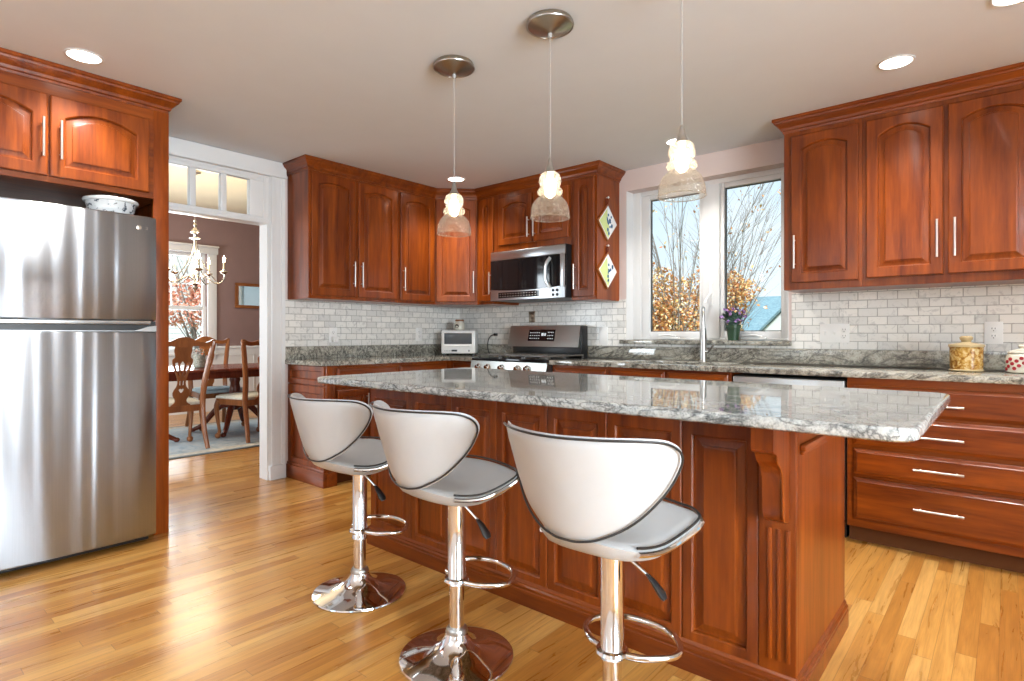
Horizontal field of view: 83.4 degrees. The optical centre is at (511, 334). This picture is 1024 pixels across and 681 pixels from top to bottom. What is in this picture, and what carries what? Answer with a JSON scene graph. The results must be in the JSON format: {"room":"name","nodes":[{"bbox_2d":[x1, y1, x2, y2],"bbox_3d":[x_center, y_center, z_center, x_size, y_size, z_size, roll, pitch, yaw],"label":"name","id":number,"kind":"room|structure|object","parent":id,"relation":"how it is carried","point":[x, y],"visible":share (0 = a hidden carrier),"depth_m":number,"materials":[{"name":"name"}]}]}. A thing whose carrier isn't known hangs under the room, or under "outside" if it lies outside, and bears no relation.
{"room":"kitchen","nodes":[
{"label":"kitchen","id":0,"kind":"room"},
{"bbox_2d":[169,164,246,213],"bbox_3d":[-3.487,-1.818,6.121,4.480,0.100,5.950,0,0,41],"label":"ceiling","id":1,"kind":"structure","parent":0,"point":[206,182],"depth_m":7.06,"materials":[{"name":"paint"}]},
{"bbox_2d":[169,170,227,292],"bbox_3d":[-3.447,-1.106,6.218,0.620,1.324,0.606,0,0,41],"label":"chandelier","id":2,"kind":"object","parent":1,"relation":"hanging from","point":[196,275],"visible":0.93,"depth_m":6.23,"materials":[{"name":"silver metal"}]},
{"bbox_2d":[169,213,259,353],"bbox_3d":[-5.100,-0.328,7.543,0.120,2.880,5.900,0,0,41],"label":"wall","id":3,"kind":"structure","parent":0,"point":[239,243],"depth_m":8.54,"materials":[{"name":"paint"}]},
{"bbox_2d":[169,241,218,360],"bbox_3d":[-4.712,-0.456,7.902,0.160,1.635,1.270,0,0,41],"label":"window","id":4,"kind":"structure","parent":3,"relation":"in","point":[211,251],"depth_m":8.27,"materials":[{"name":"white paint"}]},
{"bbox_2d":[169,345,259,415],"bbox_3d":[-5.013,0.639,7.521,0.040,0.945,5.580,0,0,41],"label":"trim","id":5,"kind":"structure","parent":3,"relation":"attached to","point":[253,352],"depth_m":8.49,"materials":[{"name":"white paint"}]},
{"bbox_2d":[235,282,259,308],"bbox_3d":[-3.915,-0.585,8.804,0.029,0.380,0.642,0,0,41],"label":"wall mirror","id":6,"kind":"object","parent":3,"relation":"attached to","point":[247,295],"visible":0.56,"depth_m":8.70,"materials":[{"name":"brown wood"}]},
{"bbox_2d":[239,286,259,305],"bbox_3d":[-3.920,-0.585,8.808,0.010,0.286,0.542,0,0,41],"label":"mirror glass","id":7,"kind":"object","parent":6,"relation":"attached to","point":[248,295],"depth_m":8.73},
{"bbox_2d":[285,176,287,463],"bbox_3d":[-3.001,-0.108,3.161,0.120,2.440,7.800,0,0,41],"label":"wall","id":8,"kind":"structure","parent":0,"point":[286,180],"depth_m":4.50,"materials":[{"name":"paint"}]},
{"bbox_2d":[169,158,268,225],"bbox_3d":[-2.187,-1.018,4.097,0.132,0.350,0.880,0,0,41],"label":"window","id":9,"kind":"structure","parent":8,"relation":"in","point":[256,214],"depth_m":4.15,"materials":[{"name":"white paint"}]},
{"bbox_2d":[169,136,287,179],"bbox_3d":[-2.148,-1.260,4.120,0.162,0.133,1.056,0,0,41],"label":"trim","id":10,"kind":"structure","parent":8,"relation":"attached to","point":[180,149],"depth_m":4.11,"materials":[{"name":"white paint"}]},
{"bbox_2d":[260,177,285,480],"bbox_3d":[-2.153,-0.051,4.119,0.157,2.325,1.047,0,0,41],"label":"trim","id":11,"kind":"structure","parent":8,"relation":"attached to","point":[272,235],"depth_m":4.42,"materials":[{"name":"white paint"}]},
{"bbox_2d":[288,169,397,303],"bbox_3d":[-1.350,-0.759,4.707,0.363,0.973,0.838,0,0,41],"label":"upper cabinet","id":12,"kind":"object","parent":8,"relation":"attached to","point":[343,232],"visible":1,"depth_m":4.50,"materials":[{"name":"brown wood"}]},
{"bbox_2d":[283,154,625,199],"bbox_3d":[-0.452,-1.283,4.787,2.726,0.086,0.981,0,0,-4],"label":"crown molding","id":13,"kind":"structure","parent":12,"relation":"attached to","point":[304,162],"depth_m":4.67,"materials":[{"name":"brown wood"}]},
{"bbox_2d":[285,300,458,346],"bbox_3d":[-1.159,-0.088,5.201,0.008,0.369,1.889,0,0,41],"label":"tile backsplash","id":14,"kind":"structure","parent":8,"relation":"attached to","point":[307,323],"depth_m":5.03,"materials":[{"name":"tile"}]},
{"bbox_2d":[329,327,336,342],"bbox_3d":[-1.494,0.004,4.800,0.010,0.125,0.076,0,0,41],"label":"wall outlet","id":15,"kind":"object","parent":14,"relation":"attached to","point":[332,331],"visible":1,"depth_m":4.79,"materials":[{"name":"white plastic"}]},
{"bbox_2d":[332,336,338,341],"bbox_3d":[-1.472,0.040,4.787,0.041,0.048,0.050,0,0,41],"label":"plug","id":16,"kind":"object","parent":15,"relation":"attached to","point":[334,338],"visible":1,"depth_m":4.77,"materials":[{"name":"white plastic"}]},
{"bbox_2d":[416,328,421,340],"bbox_3d":[-0.890,0.000,5.501,0.010,0.125,0.076,0,0,41],"label":"wall outlet","id":17,"kind":"object","parent":14,"relation":"attached to","point":[418,330],"visible":1,"depth_m":5.50,"materials":[{"name":"white plastic"}]},
{"bbox_2d":[384,190,434,305],"bbox_3d":[-0.939,-0.759,5.184,0.363,0.973,0.419,0,0,41],"label":"upper cabinet","id":18,"kind":"object","parent":8,"relation":"attached to","point":[416,213],"visible":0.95,"depth_m":5.07,"materials":[{"name":"brown wood"}]},
{"bbox_2d":[418,199,492,307],"bbox_3d":[-0.514,-0.759,5.497,0.598,0.973,0.613,0,0,41],"label":"upper cabinet","id":19,"kind":"object","parent":8,"relation":"attached to","point":[455,256],"visible":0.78,"depth_m":5.26,"materials":[{"name":"brown wood"}]},
{"bbox_2d":[0,0,1023,188],"bbox_3d":[-0.114,-1.403,0.576,7.870,0.150,7.950,0,0,41],"label":"ceiling","id":20,"kind":"structure","parent":0,"point":[355,83],"depth_m":2.85,"materials":[{"name":"paint"}]},
{"bbox_2d":[63,48,103,64],"bbox_3d":[-2.041,-1.325,2.742,0.158,0.006,0.158,0,0,41],"label":"recessed light","id":21,"kind":"object","parent":20,"relation":"in","point":[80,55],"visible":1,"depth_m":2.74,"materials":[{"name":"white paint"}]},
{"bbox_2d":[433,55,474,236],"bbox_3d":[-0.284,-0.909,2.822,0.205,0.837,0.205,0,0,41],"label":"pendant light","id":22,"kind":"object","parent":20,"relation":"hanging from","point":[451,66],"visible":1,"depth_m":2.80,"materials":[{"name":"clear glass"}]},
{"bbox_2d":[447,177,464,181],"bbox_3d":[-0.478,-1.325,4.911,0.158,0.006,0.158,0,0,41],"label":"recessed light","id":23,"kind":"object","parent":20,"relation":"in","point":[452,179],"visible":1,"depth_m":4.91,"materials":[{"name":"white"}]},
{"bbox_2d":[526,9,573,220],"bbox_3d":[0.161,-0.909,2.438,0.205,0.837,0.205,0,0,41],"label":"pendant light","id":24,"kind":"object","parent":20,"relation":"hanging from","point":[546,23],"visible":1,"depth_m":2.42,"materials":[{"name":"white"}]},
{"bbox_2d":[665,138,688,145],"bbox_3d":[1.135,-1.325,3.955,0.158,0.006,0.158,0,0,41],"label":"recessed light","id":25,"kind":"object","parent":20,"relation":"in","point":[670,141],"visible":0.48,"depth_m":3.95,"materials":[{"name":"white"}]},
{"bbox_2d":[658,0,705,201],"bbox_3d":[0.607,-0.909,2.055,0.205,0.837,0.205,0,0,41],"label":"pendant light","id":26,"kind":"object","parent":20,"relation":"hanging from","point":[681,161],"visible":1,"depth_m":2.04,"materials":[{"name":"white"}]},
{"bbox_2d":[877,54,915,69],"bbox_3d":[1.871,-1.325,2.803,0.158,0.006,0.158,0,0,41],"label":"recessed light","id":27,"kind":"object","parent":20,"relation":"in","point":[899,61],"visible":1,"depth_m":2.80,"materials":[{"name":"white"}]},
{"bbox_2d":[989,0,1023,6],"bbox_3d":[1.967,-1.325,2.248,0.158,0.006,0.158,0,0,41],"label":"recessed light","id":28,"kind":"object","parent":20,"relation":"in","point":[994,3],"visible":1,"depth_m":2.29,"materials":[{"name":"white"}]},
{"bbox_2d":[0,409,1023,680],"bbox_3d":[-1.485,1.142,2.416,12.350,0.060,8.950,0,0,41],"label":"floor","id":29,"kind":"structure","parent":0,"point":[224,594],"depth_m":2.30,"materials":[{"name":"brown wood"}]},
{"bbox_2d":[0,196,155,573],"bbox_3d":[-2.467,0.244,3.011,0.805,1.735,0.838,0,0,41],"label":"refrigerator","id":30,"kind":"object","parent":29,"relation":"on","point":[78,284],"visible":1,"depth_m":2.79,"materials":[{"name":"grey metal"}]},
{"bbox_2d":[82,195,138,214],"bbox_3d":[-2.171,-0.670,3.113,0.255,0.114,0.255,0,0,41],"label":"serving bowl","id":31,"kind":"object","parent":30,"relation":"on","point":[98,202],"visible":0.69,"depth_m":3.02,"materials":[{"name":"white ceramic"}]},
{"bbox_2d":[0,70,168,534],"bbox_3d":[-2.510,-0.067,3.059,0.757,2.358,1.025,0,0,41],"label":"tall cabinet","id":32,"kind":"object","parent":29,"relation":"on","point":[61,145],"visible":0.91,"depth_m":3.01,"materials":[{"name":"brown wood"}]},
{"bbox_2d":[0,47,181,113],"bbox_3d":[-2.495,-1.283,3.078,0.756,0.086,1.073,0,0,41],"label":"crown molding","id":33,"kind":"structure","parent":32,"relation":"attached to","point":[11,61],"depth_m":2.91,"materials":[{"name":"brown wood"}]},
{"bbox_2d":[169,418,259,459],"bbox_3d":[-3.377,1.106,6.158,1.900,0.011,4.050,0,0,41],"label":"area rug","id":34,"kind":"object","parent":29,"relation":"on","point":[235,439],"visible":0.06,"depth_m":5.97,"materials":[{"name":"grey carpet"}]},
{"bbox_2d":[169,337,215,448],"bbox_3d":[-3.273,0.564,5.560,0.562,1.083,0.585,0,0,41],"label":"dining chair","id":35,"kind":"object","parent":34,"relation":"on","point":[180,402],"visible":0.71,"depth_m":5.46,"materials":[{"name":"brown wood"}]},
{"bbox_2d":[169,363,259,441],"bbox_3d":[-3.630,0.730,6.079,1.020,0.740,2.900,0,0,41],"label":"dining table","id":36,"kind":"object","parent":34,"relation":"on","point":[233,372],"visible":0.31,"depth_m":6.27,"materials":[{"name":"brown wood"}]},
{"bbox_2d":[192,347,206,367],"bbox_3d":[-3.380,0.248,6.224,0.178,0.223,0.192,0,0,4],"label":"vase","id":37,"kind":"object","parent":36,"relation":"on","point":[199,360],"visible":0.97,"depth_m":6.18,"materials":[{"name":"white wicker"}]},
{"bbox_2d":[193,354,205,367],"bbox_3d":[-3.385,0.286,6.224,0.120,0.148,0.120,0,0,41],"label":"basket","id":38,"kind":"object","parent":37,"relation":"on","point":[199,360],"depth_m":6.18,"materials":[{"name":"grey ceramic"}]},
{"bbox_2d":[185,336,243,430],"bbox_3d":[-3.569,0.564,6.897,0.562,1.083,0.585,0,0,41],"label":"dining chair","id":39,"kind":"object","parent":34,"relation":"on","point":[212,391],"visible":0.39,"depth_m":6.91,"materials":[{"name":"brown wood"}]},
{"bbox_2d":[214,339,259,442],"bbox_3d":[-2.776,0.564,6.154,0.563,1.083,0.585,0,0,33],"label":"dining chair","id":40,"kind":"object","parent":34,"relation":"on","point":[246,398],"visible":0.56,"depth_m":5.94,"materials":[{"name":"brown wood"}]},
{"bbox_2d":[287,393,408,612],"bbox_3d":[-0.680,0.680,2.457,0.503,0.862,0.508,0,0,41],"label":"bar stool","id":41,"kind":"object","parent":29,"relation":"on","point":[330,430],"visible":0.9,"depth_m":2.36,"materials":[{"name":"white leather"}]},
{"bbox_2d":[286,360,450,488],"bbox_3d":[-0.935,0.670,5.020,0.585,0.884,1.884,0,0,41],"label":"base cabinet","id":42,"kind":"object","parent":29,"relation":"on","point":[302,379],"visible":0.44,"depth_m":4.37,"materials":[{"name":"brown wood"}]},
{"bbox_2d":[285,344,512,365],"bbox_3d":[-0.845,0.162,4.931,0.838,0.132,1.905,0,0,41],"label":"countertop","id":43,"kind":"structure","parent":42,"relation":"on","point":[364,354],"depth_m":4.89,"materials":[{"name":"grey stone"}]},
{"bbox_2d":[441,330,477,354],"bbox_3d":[-0.500,0.077,5.510,0.322,0.235,0.300,0,0,3],"label":"toaster oven","id":44,"kind":"object","parent":43,"relation":"on","point":[452,341],"visible":0.94,"depth_m":5.39,"materials":[{"name":"white plastic"}]},
{"bbox_2d":[454,319,464,329],"bbox_3d":[-0.505,-0.093,5.531,0.104,0.105,0.105,0,0,41],"label":"jar","id":45,"kind":"object","parent":44,"relation":"on","point":[459,324],"visible":0.93,"depth_m":5.49,"materials":[{"name":"ceramic"}]},
{"bbox_2d":[487,333,497,353],"bbox_3d":[-0.196,0.091,5.510,0.104,0.209,0.172,0,0,5],"label":"power cord","id":46,"kind":"object","parent":43,"relation":"on","point":[494,334],"visible":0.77,"depth_m":5.56,"materials":[{"name":"black plastic"}]},
{"bbox_2d":[370,400,518,680],"bbox_3d":[-0.216,0.669,1.959,0.508,0.884,0.503,0,0,-44],"label":"bar stool","id":47,"kind":"object","parent":29,"relation":"on","point":[426,452],"visible":0.99,"depth_m":1.88,"materials":[{"name":"white leather"}]},
{"bbox_2d":[451,360,470,367],"bbox_3d":[-0.245,0.670,5.225,0.301,0.884,0.673,0,0,41],"label":"base cabinet","id":48,"kind":"object","parent":29,"relation":"on","point":[454,364],"visible":0.02,"depth_m":5.01,"materials":[{"name":"brown wood"}]},
{"bbox_2d":[471,325,587,371],"bbox_3d":[0.137,0.516,4.843,0.847,1.192,0.706,0,0,41],"label":"gas range","id":49,"kind":"object","parent":29,"relation":"on","point":[533,346],"visible":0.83,"depth_m":4.86,"materials":[{"name":"silver metal"}]},
{"bbox_2d":[472,356,580,362],"bbox_3d":[0.146,0.205,4.818,0.802,0.023,0.562,0,0,41],"label":"cooktop","id":50,"kind":"object","parent":49,"relation":"in","point":[496,359],"depth_m":4.65,"materials":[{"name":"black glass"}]},
{"bbox_2d":[503,421,704,680],"bbox_3d":[0.244,0.669,1.507,0.503,0.884,0.508,0,0,40],"label":"bar stool","id":51,"kind":"object","parent":29,"relation":"on","point":[603,498],"visible":1,"depth_m":1.35,"materials":[{"name":"white leather"}]},
{"bbox_2d":[367,389,848,680],"bbox_3d":[0.225,0.675,2.589,2.132,0.874,0.887,0,0,41],"label":"kitchen island","id":52,"kind":"object","parent":29,"relation":"on","point":[757,593],"visible":0.63,"depth_m":1.92,"materials":[{"name":"brown wood"}]},
{"bbox_2d":[318,368,950,441],"bbox_3d":[0.290,0.221,2.410,2.412,0.032,1.033,0,0,41],"label":"island countertop","id":53,"kind":"structure","parent":52,"relation":"on","point":[858,413],"depth_m":1.87,"materials":[{"name":"stone"}]},
{"bbox_2d":[553,365,741,381],"bbox_3d":[1.006,0.670,4.147,1.355,0.884,0.673,0,0,41],"label":"base cabinet","id":54,"kind":"object","parent":29,"relation":"on","point":[638,372],"visible":0.06,"depth_m":3.84,"materials":[{"name":"brown wood"}]},
{"bbox_2d":[549,346,1023,384],"bbox_3d":[1.525,0.162,3.714,2.862,0.132,0.655,0,0,41],"label":"countertop","id":55,"kind":"structure","parent":54,"relation":"on","point":[871,363],"depth_m":3.57,"materials":[{"name":"grey stone"}]},
{"bbox_2d":[699,306,713,361],"bbox_3d":[1.391,-0.003,4.102,0.101,0.396,0.165,0,0,10],"label":"faucet","id":56,"kind":"object","parent":55,"relation":"on","point":[703,332],"visible":1,"depth_m":4.13,"materials":[{"name":"silver metal"}]},
{"bbox_2d":[948,336,984,371],"bbox_3d":[2.399,0.101,3.037,0.156,0.188,0.156,0,0,41],"label":"canister","id":57,"kind":"object","parent":55,"relation":"on","point":[965,355],"visible":1,"depth_m":2.99,"materials":[{"name":"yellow ceramic"}]},
{"bbox_2d":[1005,344,1023,373],"bbox_3d":[2.580,0.122,2.906,0.135,0.146,0.134,0,0,41],"label":"canister","id":58,"kind":"object","parent":55,"relation":"on","point":[1014,362],"visible":1,"depth_m":2.89,"materials":[{"name":"ceramic"}]},
{"bbox_2d":[1005,357,1023,370],"bbox_3d":[2.578,0.146,2.886,0.137,0.075,0.093,0,0,7],"label":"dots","id":59,"kind":"object","parent":58,"relation":"on","point":[1011,363],"depth_m":2.88,"materials":[{"name":"red ceramic"}]},
{"bbox_2d":[733,373,848,537],"bbox_3d":[1.743,0.678,3.494,0.605,0.868,0.644,0,0,41],"label":"dishwasher","id":60,"kind":"object","parent":29,"relation":"on","point":[826,381],"visible":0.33,"depth_m":3.26,"materials":[{"name":"silver metal"}]},
{"bbox_2d":[847,377,1023,573],"bbox_3d":[2.290,0.670,3.041,0.805,0.884,0.673,0,0,41],"label":"base cabinet","id":61,"kind":"object","parent":29,"relation":"on","point":[956,491],"visible":0.75,"depth_m":2.79,"materials":[{"name":"brown wood"}]},
{"bbox_2d":[725,324,740,339],"bbox_3d":[1.580,-0.015,4.106,0.108,0.112,0.108,0,0,41],"label":"pot","id":62,"kind":"object","parent":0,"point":[733,330],"depth_m":4.07,"materials":[{"name":"green ceramic"}]},
{"bbox_2d":[519,138,987,369],"bbox_3d":[2.404,-0.108,3.522,7.600,2.440,0.200,0,0,41],"label":"wall","id":63,"kind":"structure","parent":0,"point":[767,155],"depth_m":4.27,"materials":[{"name":"paint"}]},
{"bbox_2d":[477,196,518,305],"bbox_3d":[-0.143,-0.759,5.323,0.220,0.973,0.393,0,0,41],"label":"upper cabinet","id":64,"kind":"object","parent":63,"relation":"attached to","point":[485,206],"visible":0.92,"depth_m":5.21,"materials":[{"name":"brown wood"}]},
{"bbox_2d":[495,180,571,251],"bbox_3d":[0.255,-0.985,4.980,0.828,0.523,0.393,0,0,41],"label":"upper cabinet","id":65,"kind":"object","parent":63,"relation":"attached to","point":[515,229],"visible":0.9,"depth_m":4.84,"materials":[{"name":"brown wood"}]},
{"bbox_2d":[491,244,572,302],"bbox_3d":[0.230,-0.507,4.942,0.808,0.429,0.482,0,0,41],"label":"microwave","id":66,"kind":"object","parent":65,"relation":"attached to","point":[544,273],"visible":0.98,"depth_m":4.75,"materials":[{"name":"silver metal"}]},
{"bbox_2d":[572,174,618,301],"bbox_3d":[0.660,-0.759,4.631,0.239,0.973,0.393,0,0,41],"label":"upper cabinet","id":67,"kind":"object","parent":63,"relation":"attached to","point":[589,193],"visible":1,"depth_m":4.52,"materials":[{"name":"brown wood"}]},
{"bbox_2d":[619,167,791,345],"bbox_3d":[1.435,-0.542,4.327,1.289,1.236,0.245,0,0,41],"label":"window","id":68,"kind":"structure","parent":63,"relation":"in","point":[713,202],"depth_m":4.33,"materials":[{"name":"white plastic"}]},
{"bbox_2d":[719,308,746,339],"bbox_3d":[1.583,-0.075,4.097,0.181,0.233,0.199,0,0,41],"label":"potted violet","id":69,"kind":"object","parent":68,"relation":"on","point":[732,319],"visible":0.99,"depth_m":4.07,"materials":[{"name":"green plant"}]},
{"bbox_2d":[459,284,1023,351],"bbox_3d":[1.139,-0.095,4.474,4.440,0.381,0.008,0,0,41],"label":"tile backsplash","id":70,"kind":"structure","parent":63,"relation":"attached to","point":[912,319],"depth_m":3.54,"materials":[{"name":"tile"}]},
{"bbox_2d":[529,312,534,322],"bbox_3d":[0.182,-0.160,5.285,0.072,0.100,0.010,0,0,41],"label":"wall outlet","id":71,"kind":"object","parent":70,"relation":"attached to","point":[531,314],"visible":1,"depth_m":5.28,"materials":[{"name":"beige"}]},
{"bbox_2d":[599,327,607,344],"bbox_3d":[0.761,0.012,4.790,0.085,0.150,0.006,0,0,41],"label":"wall switch","id":72,"kind":"object","parent":70,"relation":"attached to","point":[603,331],"visible":1,"depth_m":4.79,"materials":[{"name":"white plastic"}]},
{"bbox_2d":[820,324,848,342],"bbox_3d":[2.055,-0.008,3.667,0.168,0.120,0.018,0,0,41],"label":"wall switch","id":73,"kind":"object","parent":70,"relation":"attached to","point":[829,333],"visible":1,"depth_m":3.67,"materials":[{"name":"white plastic"}]},
{"bbox_2d":[984,322,1002,343],"bbox_3d":[2.648,-0.009,3.162,0.080,0.122,0.010,0,0,41],"label":"wall outlet","id":74,"kind":"object","parent":70,"relation":"attached to","point":[993,331],"visible":1,"depth_m":3.16,"materials":[{"name":"white plastic"}]},
{"bbox_2d":[990,326,997,331],"bbox_3d":[2.646,-0.029,3.160,0.034,0.034,0.003,0,0,41],"label":"socket","id":75,"kind":"object","parent":74,"relation":"attached to","point":[992,328],"depth_m":3.16,"materials":[{"name":"white plastic"}]},
{"bbox_2d":[990,333,997,339],"bbox_3d":[2.646,0.011,3.160,0.034,0.034,0.003,0,0,41],"label":"socket","id":76,"kind":"object","parent":74,"relation":"attached to","point":[993,336],"depth_m":3.16,"materials":[{"name":"white plastic"}]},
{"bbox_2d":[784,118,870,292],"bbox_3d":[1.936,-0.759,3.532,0.421,0.973,0.393,0,0,41],"label":"upper cabinet","id":77,"kind":"object","parent":63,"relation":"attached to","point":[823,165],"visible":0.96,"depth_m":3.40,"materials":[{"name":"brown wood"}]},
{"bbox_2d":[772,62,1023,134],"bbox_3d":[2.208,-1.283,3.297,1.252,0.086,0.396,0,0,41],"label":"crown molding","id":78,"kind":"structure","parent":77,"relation":"attached to","point":[1009,75],"depth_m":3.12,"materials":[{"name":"brown wood"}]},
{"bbox_2d":[863,83,1023,289],"bbox_3d":[2.390,-0.759,3.141,0.774,0.973,0.393,0,0,41],"label":"upper cabinet","id":79,"kind":"object","parent":63,"relation":"attached to","point":[943,181],"visible":1,"depth_m":3.03,"materials":[{"name":"brown wood"}]},
{"label":"outside","id":80,"kind":"structure","parent":0,"visible":0},
{"bbox_3d":[-2.118,1.812,27.080,90.000,0.200,90.000,0,0,41],"label":"ground","id":81,"kind":"structure","parent":80,"visible":0},
{"bbox_2d":[169,255,201,348],"bbox_3d":[-6.177,-0.192,11.978,2.233,3.827,2.044,0,0,-12],"label":"maple","id":82,"kind":"object","parent":81,"relation":"on","point":[191,295],"visible":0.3,"depth_m":11.43,"materials":[{"name":"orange plant"}]},
{"bbox_2d":[169,255,201,348],"bbox_3d":[-10.464,-2.188,17.772,3.500,7.800,13.800,0,0,41],"label":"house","id":83,"kind":"structure","parent":81,"relation":"on","point":[174,332],"depth_m":16.77,"materials":[{"name":"white"}]},
{"bbox_2d":[653,279,697,330],"bbox_3d":[4.095,0.086,15.819,2.438,3.272,1.741,0,0,41],"label":"shrub","id":84,"kind":"object","parent":81,"relation":"on","point":[668,279],"visible":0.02,"depth_m":15.50,"materials":[{"name":"plant"}]},
{"bbox_2d":[653,184,779,330],"bbox_3d":[3.623,-1.433,13.042,5.520,6.290,3.554,0,0,41],"label":"autumn tree","id":85,"kind":"object","parent":81,"relation":"on","point":[661,322],"visible":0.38,"depth_m":12.65,"materials":[{"name":"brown plant"}]},
{"bbox_2d":[669,182,780,330],"bbox_3d":[5.289,-1.206,13.557,2.684,5.845,2.726,0,0,-5],"label":"autumn tree","id":86,"kind":"object","parent":81,"relation":"on","point":[737,291],"visible":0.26,"depth_m":13.22,"materials":[{"name":"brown plant"}]},
{"bbox_2d":[728,296,780,330],"bbox_3d":[13.726,0.062,21.419,11.100,3.300,7.400,0,0,41],"label":"house","id":87,"kind":"structure","parent":81,"relation":"on","point":[773,303],"depth_m":23.09,"materials":[{"name":"blue"}]},
{"bbox_2d":[760,308,780,340],"bbox_3d":[9.395,-0.103,16.505,4.450,3.630,3.150,0,0,41],"label":"garage","id":88,"kind":"structure","parent":81,"relation":"on","point":[774,323],"depth_m":16.22,"materials":[{"name":"white"}]},
{"bbox_3d":[0.756,-1.081,4.538,0.027,0.016,0.016,0,0,41],"label":"hook","id":89,"kind":"object","parent":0,"visible":0},
{"bbox_2d":[597,198,616,240],"bbox_3d":[0.754,-0.913,4.540,0.019,0.350,0.290,0,0,41],"label":"trivet","id":90,"kind":"object","parent":89,"relation":"hanging from","point":[606,221],"visible":1,"depth_m":4.53,"materials":[{"name":"multicoloured ceramic"}]},
{"bbox_3d":[0.756,-0.701,4.538,0.027,0.016,0.016,0,0,41],"label":"hook","id":91,"kind":"object","parent":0,"visible":0},
{"bbox_2d":[597,246,616,288],"bbox_3d":[0.754,-0.533,4.540,0.019,0.350,0.290,0,0,41],"label":"trivet","id":92,"kind":"object","parent":91,"relation":"hanging from","point":[606,269],"visible":1,"depth_m":4.53,"materials":[{"name":"multicoloured ceramic"}]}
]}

